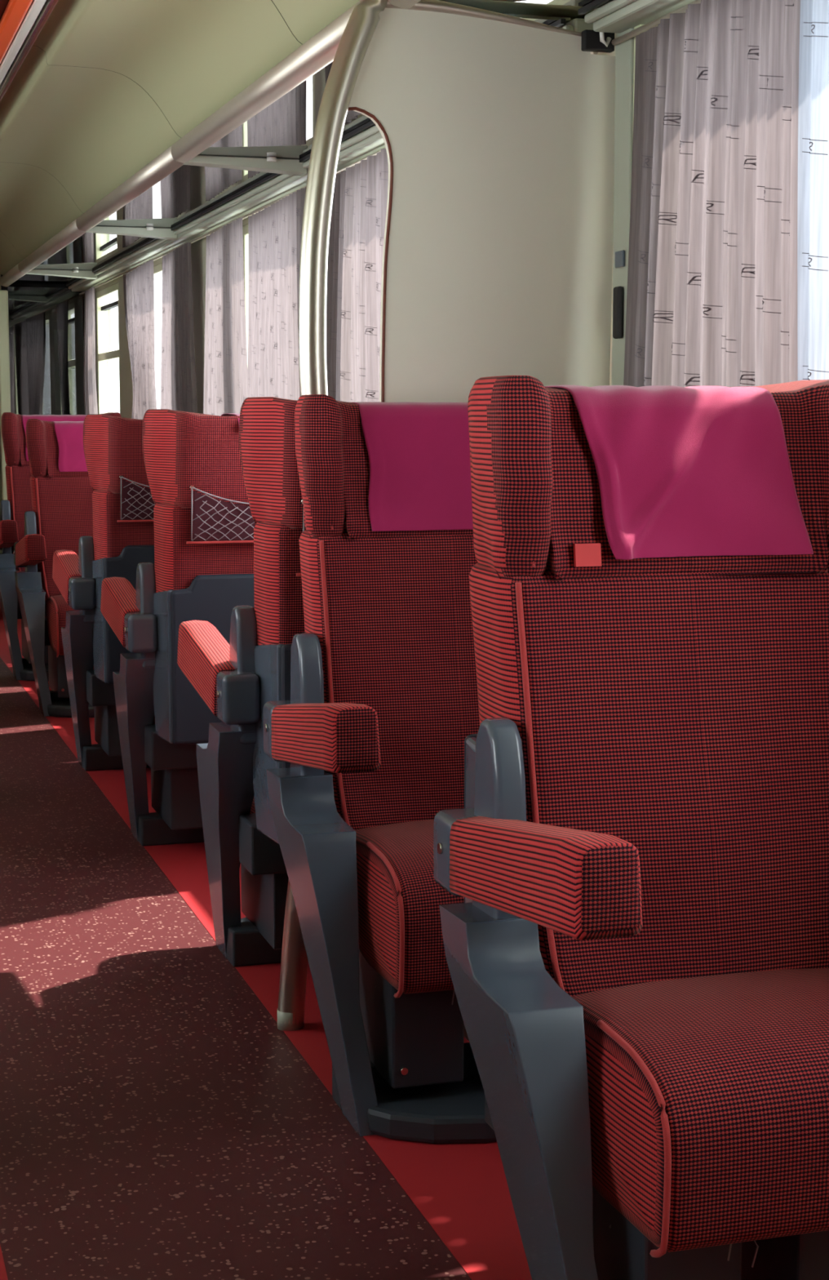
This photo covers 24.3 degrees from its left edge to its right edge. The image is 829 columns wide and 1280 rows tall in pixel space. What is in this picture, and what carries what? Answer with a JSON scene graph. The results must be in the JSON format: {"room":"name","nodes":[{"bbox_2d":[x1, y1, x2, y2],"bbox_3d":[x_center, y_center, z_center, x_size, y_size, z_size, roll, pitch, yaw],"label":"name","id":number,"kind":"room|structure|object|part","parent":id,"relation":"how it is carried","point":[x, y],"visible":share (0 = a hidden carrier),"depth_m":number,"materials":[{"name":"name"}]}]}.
{"room":"vehicle interior","nodes":[
{"label":"vehicle interior","id":0,"kind":"room"},
{"bbox_2d":[0,240,22,553],"bbox_3d":[-3.691,-1.408,11.991,2.850,2.300,0.050,-2,7,-17],"label":"wall","id":1,"kind":"structure","parent":0,"point":[1,496],"depth_m":12.33,"materials":[{"name":"paint"}]},
{"bbox_2d":[10,0,302,213],"bbox_3d":[-1.683,-1.790,5.380,3.050,0.040,14.800,-2,7,-17],"label":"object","id":2,"kind":"structure","parent":0,"point":[272,1],"depth_m":6.32,"materials":[{"name":"plastic"}]},
{"bbox_2d":[0,604,532,1279],"bbox_3d":[-1.683,0.509,5.647,3.050,0.051,14.800,-2,7,-17],"label":"floor","id":3,"kind":"structure","parent":0,"point":[158,1122],"depth_m":3.19,"materials":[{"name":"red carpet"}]},
{"bbox_2d":[0,274,84,499],"bbox_3d":[-2.095,-1.101,10.860,0.482,1.950,0.145,-2,7,-17],"label":"glass screen","id":4,"kind":"object","parent":3,"relation":"on","point":[42,357],"visible":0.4,"depth_m":10.75,"materials":[{"name":"clear glass"}]},
{"bbox_3d":[-2.284,-1.028,10.759,0.057,1.830,0.050,-2,7,-17],"label":"post","id":5,"kind":"part","parent":4,"relation":"part of","materials":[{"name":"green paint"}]},
{"bbox_3d":[-2.061,-1.195,10.809,0.410,1.550,0.008,-2,7,-17],"label":"glass pane","id":6,"kind":"part","parent":4,"relation":"part of","materials":[{"name":"clear glass"}]},
{"bbox_2d":[13,418,94,717],"bbox_3d":[-1.236,-0.304,7.568,0.650,1.126,0.706,-2,7,-17],"label":"seat","id":7,"kind":"object","parent":3,"relation":"on","point":[61,513],"visible":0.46,"depth_m":7.51,"materials":[{"name":"red fabric"}]},
{"bbox_3d":[-1.468,-0.342,7.357,0.078,0.149,0.418,-2,7,-17],"label":"armrest","id":8,"kind":"part","parent":7,"relation":"part of","materials":[{"name":"red fabric"}]},
{"bbox_3d":[-1.230,0.088,7.592,0.524,0.340,0.280,-2,7,-17],"label":"frame","id":9,"kind":"part","parent":7,"relation":"part of","materials":[{"name":"grey plastic"}]},
{"bbox_3d":[-1.276,-0.398,7.687,0.496,0.531,0.308,-2,7,-17],"label":"backrest","id":10,"kind":"part","parent":7,"relation":"part of","materials":[{"name":"red fabric"}]},
{"bbox_2d":[45,595,79,655],"bbox_3d":[-1.197,-0.072,7.465,0.444,0.225,0.382,-2,7,-17],"label":"seat cushion","id":11,"kind":"object","parent":7,"relation":"on","point":[56,606],"depth_m":7.28,"materials":[{"name":"red fabric"}]},
{"bbox_2d":[51,421,88,471],"bbox_3d":[-1.299,-0.780,7.727,0.313,0.198,0.282,-2,7,-17],"label":"cloth","id":12,"kind":"object","parent":7,"relation":"on","point":[69,434],"visible":0.33,"depth_m":7.59,"materials":[{"name":"pink fabric"}]},
{"bbox_2d":[0,412,121,681],"bbox_3d":[-1.548,-0.434,8.573,0.650,1.153,0.706,-2,7,-17],"label":"seat","id":13,"kind":"object","parent":3,"relation":"on","point":[18,474],"visible":0.22,"depth_m":8.50,"materials":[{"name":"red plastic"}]},
{"bbox_3d":[-1.780,-0.459,8.363,0.078,0.149,0.418,-2,7,-17],"label":"armrest","id":14,"kind":"part","parent":13,"relation":"part of","materials":[{"name":"red fabric"}]},
{"bbox_3d":[-1.588,-0.524,8.692,0.496,0.551,0.308,-2,7,-17],"label":"backrest","id":15,"kind":"part","parent":13,"relation":"part of","materials":[{"name":"red fabric"}]},
{"bbox_3d":[-1.542,-0.028,8.598,0.524,0.340,0.280,-2,7,-17],"label":"frame","id":16,"kind":"part","parent":13,"relation":"part of","materials":[{"name":"grey plastic"}]},
{"bbox_2d":[21,414,87,461],"bbox_3d":[-1.611,-0.919,8.731,0.353,0.205,0.283,-2,7,-17],"label":"cloth","id":17,"kind":"object","parent":13,"relation":"on","point":[24,417],"visible":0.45,"depth_m":8.63,"materials":[{"name":"pink fabric"}]},
{"bbox_2d":[52,414,155,771],"bbox_3d":[-0.786,-0.143,6.109,0.650,1.140,0.706,-2,7,-17],"label":"seat","id":18,"kind":"object","parent":3,"relation":"on","point":[123,504],"visible":0.44,"depth_m":5.84,"materials":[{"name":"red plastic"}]},
{"bbox_3d":[-1.097,-0.202,6.142,0.078,0.149,0.418,-2,7,-17],"label":"armrest","id":19,"kind":"part","parent":18,"relation":"part of","materials":[{"name":"red fabric"}]},
{"bbox_3d":[-0.792,0.252,6.177,0.524,0.340,0.280,-2,7,-17],"label":"frame","id":20,"kind":"part","parent":18,"relation":"part of","materials":[{"name":"grey plastic"}]},
{"bbox_3d":[-0.746,-0.205,5.973,0.496,0.541,0.308,-2,7,-17],"label":"backrest","id":21,"kind":"part","parent":18,"relation":"part of","materials":[{"name":"red fabric"}]},
{"bbox_2d":[100,408,255,846],"bbox_3d":[-0.450,-0.023,5.027,0.650,1.151,0.706,-2,7,-17],"label":"seat","id":22,"kind":"object","parent":3,"relation":"on","point":[202,569],"visible":0.4,"depth_m":4.73,"materials":[{"name":"red woven fabric"},{"name":"grey plastic"},{"name":"dark plastic"}]},
{"bbox_3d":[-0.761,-0.076,5.060,0.078,0.149,0.418,-2,7,-17],"label":"armrest","id":23,"kind":"part","parent":22,"relation":"part of","materials":[{"name":"red fabric"}]},
{"bbox_3d":[-0.457,0.377,5.095,0.524,0.340,0.280,-2,7,-17],"label":"frame","id":24,"kind":"part","parent":22,"relation":"part of","materials":[{"name":"grey plastic"}]},
{"bbox_3d":[-0.410,-0.083,4.891,0.496,0.549,0.308,-2,7,-17],"label":"backrest","id":25,"kind":"part","parent":22,"relation":"part of","materials":[{"name":"red fabric"}]},
{"bbox_2d":[221,413,239,423],"bbox_3d":[-0.349,-0.460,4.773,0.234,0.204,0.286,-2,7,-17],"label":"cloth","id":26,"kind":"object","parent":22,"relation":"on","point":[228,414],"visible":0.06,"depth_m":4.77,"materials":[{"name":"pink fabric"}]},
{"bbox_2d":[177,396,306,966],"bbox_3d":[-0.112,0.094,3.935,0.650,1.168,0.642,-2,7,-17],"label":"seat","id":27,"kind":"object","parent":3,"relation":"on","point":[236,680],"visible":0.29,"depth_m":3.72,"materials":[{"name":"red woven fabric"},{"name":"grey plastic"},{"name":"dark plastic"}]},
{"bbox_3d":[-0.414,0.053,3.939,0.078,0.149,0.418,-2,7,-17],"label":"armrest","id":28,"kind":"part","parent":27,"relation":"part of","materials":[{"name":"red fabric"}]},
{"bbox_2d":[249,795,255,813],"bbox_3d":[-0.142,0.322,4.062,0.444,0.225,0.382,-2,7,-17],"label":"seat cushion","id":29,"kind":"object","parent":27,"relation":"on","point":[252,811],"depth_m":3.92,"materials":[{"name":"red fabric"}]},
{"bbox_3d":[-0.109,0.506,3.975,0.524,0.340,0.280,-2,7,-17],"label":"frame","id":30,"kind":"part","parent":27,"relation":"part of","materials":[{"name":"grey plastic"}]},
{"bbox_3d":[-0.069,0.038,3.788,0.496,0.562,0.246,-2,7,-17],"label":"backrest","id":31,"kind":"part","parent":27,"relation":"part of","materials":[{"name":"red fabric"}]},
{"bbox_2d":[262,394,497,1143],"bbox_3d":[0.095,0.171,3.268,0.650,1.168,0.642,-2,7,-17],"label":"seat","id":32,"kind":"object","parent":3,"relation":"on","point":[376,722],"visible":0.46,"depth_m":3.22,"materials":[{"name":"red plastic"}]},
{"bbox_3d":[-0.146,0.152,3.089,0.078,0.149,0.418,-2,7,-17],"label":"armrest","id":33,"kind":"part","parent":32,"relation":"part of","materials":[{"name":"red fabric"}]},
{"bbox_3d":[0.052,0.083,3.399,0.496,0.562,0.246,-2,7,-17],"label":"backrest","id":34,"kind":"part","parent":32,"relation":"part of","materials":[{"name":"red fabric"}]},
{"bbox_3d":[0.092,0.582,3.324,0.524,0.340,0.280,-2,7,-17],"label":"frame","id":35,"kind":"part","parent":32,"relation":"part of","materials":[{"name":"grey plastic"}]},
{"bbox_2d":[355,819,464,994],"bbox_3d":[0.125,0.422,3.197,0.444,0.225,0.382,-2,7,-17],"label":"seat cushion","id":36,"kind":"object","parent":32,"relation":"on","point":[402,949],"depth_m":3.01,"materials":[{"name":"red fabric"}]},
{"bbox_2d":[354,401,473,531],"bbox_3d":[0.024,-0.312,3.418,0.291,0.220,0.227,-2,7,-17],"label":"cloth","id":37,"kind":"object","parent":32,"relation":"on","point":[419,453],"visible":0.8,"depth_m":3.31,"materials":[{"name":"pink fabric"}]},
{"bbox_2d":[277,0,615,1031],"bbox_3d":[0.063,-0.241,3.559,0.662,1.922,0.066,-2,7,-17],"label":"wall","id":38,"kind":"structure","parent":3,"relation":"on","point":[497,130],"depth_m":3.52,"materials":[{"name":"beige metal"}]},
{"bbox_3d":[0.116,-0.440,3.573,0.540,1.412,0.022,-2,7,-17],"label":"panel","id":39,"kind":"part","parent":38,"relation":"part of","materials":[{"name":"beige laminate"}]},
{"bbox_3d":[0.122,-1.133,3.482,0.426,0.059,0.028,-2,7,-17],"label":"frame","id":40,"kind":"part","parent":38,"relation":"part of","materials":[{"name":"beige metal"}]},
{"bbox_2d":[581,29,614,53],"bbox_3d":[0.341,-1.113,3.530,0.060,0.060,0.038,-2,7,-17],"label":"bracket","id":41,"kind":"object","parent":38,"relation":"attached to","point":[593,41],"depth_m":3.53,"materials":[{"name":"black plastic"}]},
{"bbox_2d":[433,375,828,1279],"bbox_3d":[0.373,0.269,2.372,0.650,1.180,0.706,-2,7,-17],"label":"seat","id":42,"kind":"object","parent":3,"relation":"on","point":[637,947],"visible":0.94,"depth_m":2.34,"materials":[{"name":"red fabric"}]},
{"bbox_3d":[0.379,0.689,2.398,0.524,0.340,0.280,-2,7,-17],"label":"frame","id":43,"kind":"part","parent":42,"relation":"part of","materials":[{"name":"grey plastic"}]},
{"bbox_3d":[0.141,0.259,2.163,0.078,0.149,0.418,-2,7,-17],"label":"armrest","id":44,"kind":"part","parent":42,"relation":"part of","materials":[{"name":"red fabric"}]},
{"bbox_3d":[0.333,0.184,2.491,0.496,0.571,0.308,-2,7,-17],"label":"backrest","id":45,"kind":"part","parent":42,"relation":"part of","materials":[{"name":"red fabric"}]},
{"bbox_2d":[544,385,813,559],"bbox_3d":[0.320,-0.225,2.520,0.309,0.215,0.303,-2,7,-17],"label":"cloth","id":46,"kind":"object","parent":42,"relation":"on","point":[691,471],"visible":0.9,"depth_m":2.42,"materials":[{"name":"pink fabric"}]},
{"bbox_2d":[572,968,828,1252],"bbox_3d":[0.412,0.529,2.271,0.444,0.225,0.382,-2,7,-17],"label":"seat cushion","id":47,"kind":"object","parent":42,"relation":"on","point":[708,1088],"depth_m":2.09,"materials":[{"name":"red fabric"}]},
{"bbox_2d":[0,0,594,289],"bbox_3d":[-1.683,-1.523,5.412,2.850,0.271,14.800,-2,7,-17],"label":"ceiling","id":48,"kind":"structure","parent":0,"point":[92,130],"depth_m":5.33,"materials":[{"name":"paint"}]},
{"bbox_2d":[0,0,58,101],"bbox_3d":[-1.444,-1.722,6.200,0.200,0.064,11.000,-2,7,-17],"label":"ceiling light","id":49,"kind":"object","parent":48,"relation":"attached to","point":[21,21],"visible":1,"depth_m":4.87,"materials":[{"name":"brown"}]},
{"bbox_2d":[0,0,46,84],"bbox_3d":[-1.403,-1.710,6.214,0.025,0.030,10.600,-2,7,-17],"label":"diffuser","id":50,"kind":"object","parent":49,"relation":"attached to","point":[33,12],"depth_m":4.94,"materials":[{"name":"orange plastic"}]},
{"bbox_2d":[82,26,657,417],"bbox_3d":[-0.287,-0.682,5.941,0.070,2.250,14.800,-2,7,-17],"label":"wall","id":51,"kind":"structure","parent":0,"point":[198,248],"depth_m":7.67,"materials":[{"name":"beige laminate"}]},
{"bbox_2d":[153,262,162,280],"bbox_3d":[-1.098,-1.180,8.545,0.075,0.960,1.370,-2,7,-17],"label":"window","id":52,"kind":"structure","parent":51,"relation":"in","point":[157,269],"depth_m":8.53,"materials":[{"name":"clear glass"}]},
{"bbox_2d":[242,224,248,362],"bbox_3d":[-0.417,-0.926,6.347,0.075,0.960,1.060,-2,7,-17],"label":"window","id":53,"kind":"structure","parent":51,"relation":"in","point":[246,234],"depth_m":6.77,"materials":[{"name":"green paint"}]},
{"bbox_2d":[0,0,593,292],"bbox_3d":[-0.963,-1.563,7.115,0.464,0.074,7.534,-2,7,-17],"label":"luggage rack","id":54,"kind":"object","parent":51,"relation":"attached to","point":[253,152],"visible":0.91,"depth_m":5.83,"materials":[{"name":"grey metal"}]},
{"bbox_3d":[-2.117,-1.923,10.139,0.050,0.054,1.034,-2,7,-17],"label":"rail","id":55,"kind":"part","parent":54,"relation":"part of","materials":[{"name":"beige metal"}]},
{"bbox_3d":[-1.627,-1.740,8.558,0.050,0.054,2.284,-2,7,-17],"label":"rail","id":56,"kind":"part","parent":54,"relation":"part of","materials":[{"name":"beige metal"}]},
{"bbox_2d":[13,269,92,284],"bbox_3d":[-1.944,-1.925,10.192,0.372,0.006,0.994,-2,7,-17],"label":"glass shelf","id":57,"kind":"object","parent":54,"relation":"attached to","point":[19,277],"depth_m":10.28,"materials":[{"name":"clear glass"}]},
{"bbox_2d":[33,226,168,270],"bbox_3d":[-1.454,-1.742,8.611,0.372,0.006,2.244,-2,7,-17],"label":"glass shelf","id":58,"kind":"object","parent":54,"relation":"attached to","point":[72,248],"depth_m":8.50,"materials":[{"name":"clear glass"}]},
{"bbox_3d":[-0.979,-1.498,6.465,0.050,0.054,2.114,-2,7,-17],"label":"rail","id":59,"kind":"part","parent":54,"relation":"part of","materials":[{"name":"beige metal"}]},
{"bbox_2d":[95,164,272,228],"bbox_3d":[-0.805,-1.500,6.518,0.372,0.006,2.074,-2,7,-17],"label":"glass shelf","id":60,"kind":"object","parent":54,"relation":"attached to","point":[157,196],"depth_m":6.42,"materials":[{"name":"clear glass"}]},
{"bbox_3d":[-0.359,-1.267,4.466,0.050,0.054,2.084,-2,7,-17],"label":"rail","id":61,"kind":"part","parent":54,"relation":"part of","materials":[{"name":"beige metal"}]},
{"bbox_2d":[198,13,570,159],"bbox_3d":[-0.186,-1.269,4.519,0.372,0.006,2.044,-2,7,-17],"label":"glass shelf","id":62,"kind":"object","parent":54,"relation":"attached to","point":[268,119],"depth_m":4.74,"materials":[{"name":"clear glass"}]},
{"bbox_2d":[79,51,598,413],"bbox_3d":[-0.715,-1.039,7.242,0.113,0.979,7.500,-2,7,-17],"label":"window","id":63,"kind":"structure","parent":51,"relation":"in","point":[105,356],"depth_m":10.35,"materials":[{"name":"clear glass"}]},
{"bbox_2d":[83,287,97,414],"bbox_3d":[-1.717,-1.361,10.267,0.055,1.005,0.396,-2,7,-19],"label":"curtain","id":64,"kind":"object","parent":63,"relation":"hanging from","point":[91,407],"visible":0.67,"depth_m":10.23,"materials":[{"name":"fabric"}]},
{"bbox_2d":[101,300,118,351],"bbox_3d":[-1.565,-1.630,10.002,0.025,0.240,0.750,-2,7,-17],"label":"window pane","id":65,"kind":"object","parent":63,"relation":"attached to","point":[106,305],"depth_m":10.36,"materials":[{"name":"clear glass"}]},
{"bbox_2d":[123,259,156,419],"bbox_3d":[-1.259,-1.188,8.771,0.062,1.005,0.933,-2,7,-17],"label":"curtain","id":66,"kind":"object","parent":63,"relation":"hanging from","point":[139,283],"visible":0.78,"depth_m":8.58,"materials":[{"name":"fabric"}]},
{"bbox_2d":[160,242,197,413],"bbox_3d":[-0.972,-1.083,7.863,0.041,1.005,0.740,-2,7,-17],"label":"curtain","id":67,"kind":"object","parent":63,"relation":"hanging from","point":[178,371],"visible":0.6,"depth_m":7.73,"materials":[{"name":"fabric"}]},
{"bbox_2d":[203,217,247,416],"bbox_3d":[-0.681,-0.974,6.918,0.036,1.005,0.690,-2,7,-17],"label":"curtain","id":68,"kind":"object","parent":63,"relation":"hanging from","point":[225,355],"visible":0.72,"depth_m":6.84,"materials":[{"name":"fabric"}]},
{"bbox_2d":[247,186,306,400],"bbox_3d":[-0.442,-0.884,6.144,0.044,1.005,0.880,-2,7,-17],"label":"curtain","id":69,"kind":"object","parent":63,"relation":"hanging from","point":[275,232],"visible":0.56,"depth_m":6.10,"materials":[{"name":"fabric"}]},
{"bbox_3d":[-0.763,-1.517,7.172,0.012,0.012,7.500,-2,7,-17],"label":"curtain rail","id":70,"kind":"part","parent":63,"relation":"part of","materials":[{"name":"silver metal"}]},
{"bbox_2d":[326,148,388,402],"bbox_3d":[-0.153,-0.776,5.208,0.053,1.005,0.750,-2,7,-18],"label":"curtain","id":71,"kind":"object","parent":63,"relation":"hanging from","point":[360,197],"visible":0.53,"depth_m":5.17,"materials":[{"name":"fabric"}]},
{"bbox_2d":[388,0,695,33],"bbox_3d":[0.782,-0.912,1.485,0.464,0.074,4.154,-2,7,-17],"label":"luggage rack","id":72,"kind":"object","parent":51,"relation":"attached to","point":[617,16],"visible":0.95,"depth_m":3.40,"materials":[{"name":"grey metal"}]},
{"bbox_3d":[0.231,-1.046,2.563,0.050,0.054,1.754,-2,7,-17],"label":"rail","id":73,"kind":"part","parent":72,"relation":"part of","materials":[{"name":"beige metal"}]},
{"bbox_2d":[491,0,595,6],"bbox_3d":[0.404,-1.049,2.616,0.372,0.006,1.714,-2,7,-17],"label":"glass shelf","id":74,"kind":"object","parent":72,"relation":"attached to","point":[566,2],"depth_m":3.44,"materials":[{"name":"glass"}]},
{"bbox_3d":[0.961,-0.903,1.542,0.089,0.043,4.154,-2,7,-17],"label":"rail","id":75,"kind":"part","parent":72,"relation":"part of","materials":[{"name":"white metal"}]},
{"bbox_2d":[613,286,623,338],"bbox_3d":[0.376,-0.605,3.554,0.012,0.095,0.030,-2,7,-17],"label":"handle","id":76,"kind":"object","parent":51,"relation":"in","point":[618,297],"depth_m":3.54,"materials":[{"name":"black plastic"}]},
{"bbox_2d":[615,249,625,267],"bbox_3d":[0.379,-0.702,3.545,0.006,0.030,0.038,-2,7,-17],"label":"wall plate","id":77,"kind":"object","parent":51,"relation":"attached to","point":[620,255],"visible":1,"depth_m":3.54,"materials":[{"name":"grey plastic"}]},
{"bbox_2d":[612,27,634,385],"bbox_3d":[0.392,-0.624,3.565,0.025,1.000,0.075,-2,7,-17],"label":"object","id":78,"kind":"structure","parent":51,"relation":"attached to","point":[624,51],"depth_m":3.53,"materials":[{"name":"grey paint"}]},
{"bbox_2d":[632,24,646,142],"bbox_3d":[0.410,-0.623,3.511,0.022,1.010,0.033,-2,7,-17],"label":"trim","id":79,"kind":"structure","parent":51,"relation":"attached to","point":[640,25],"depth_m":3.47,"materials":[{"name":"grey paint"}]},
{"bbox_2d":[611,0,701,45],"bbox_3d":[1.052,-0.840,1.314,0.012,0.012,4.660,-2,7,-17],"label":"rail","id":80,"kind":"object","parent":51,"relation":"attached to","point":[655,23],"visible":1,"depth_m":3.38,"materials":[{"name":"grey metal"}]},
{"bbox_2d":[623,0,828,387],"bbox_3d":[0.487,-0.537,3.138,0.071,1.005,0.721,-2,7,-19],"label":"curtain","id":81,"kind":"object","parent":80,"relation":"hanging from","point":[728,273],"visible":0.59,"depth_m":3.04,"materials":[{"name":"fabric"}]}
]}

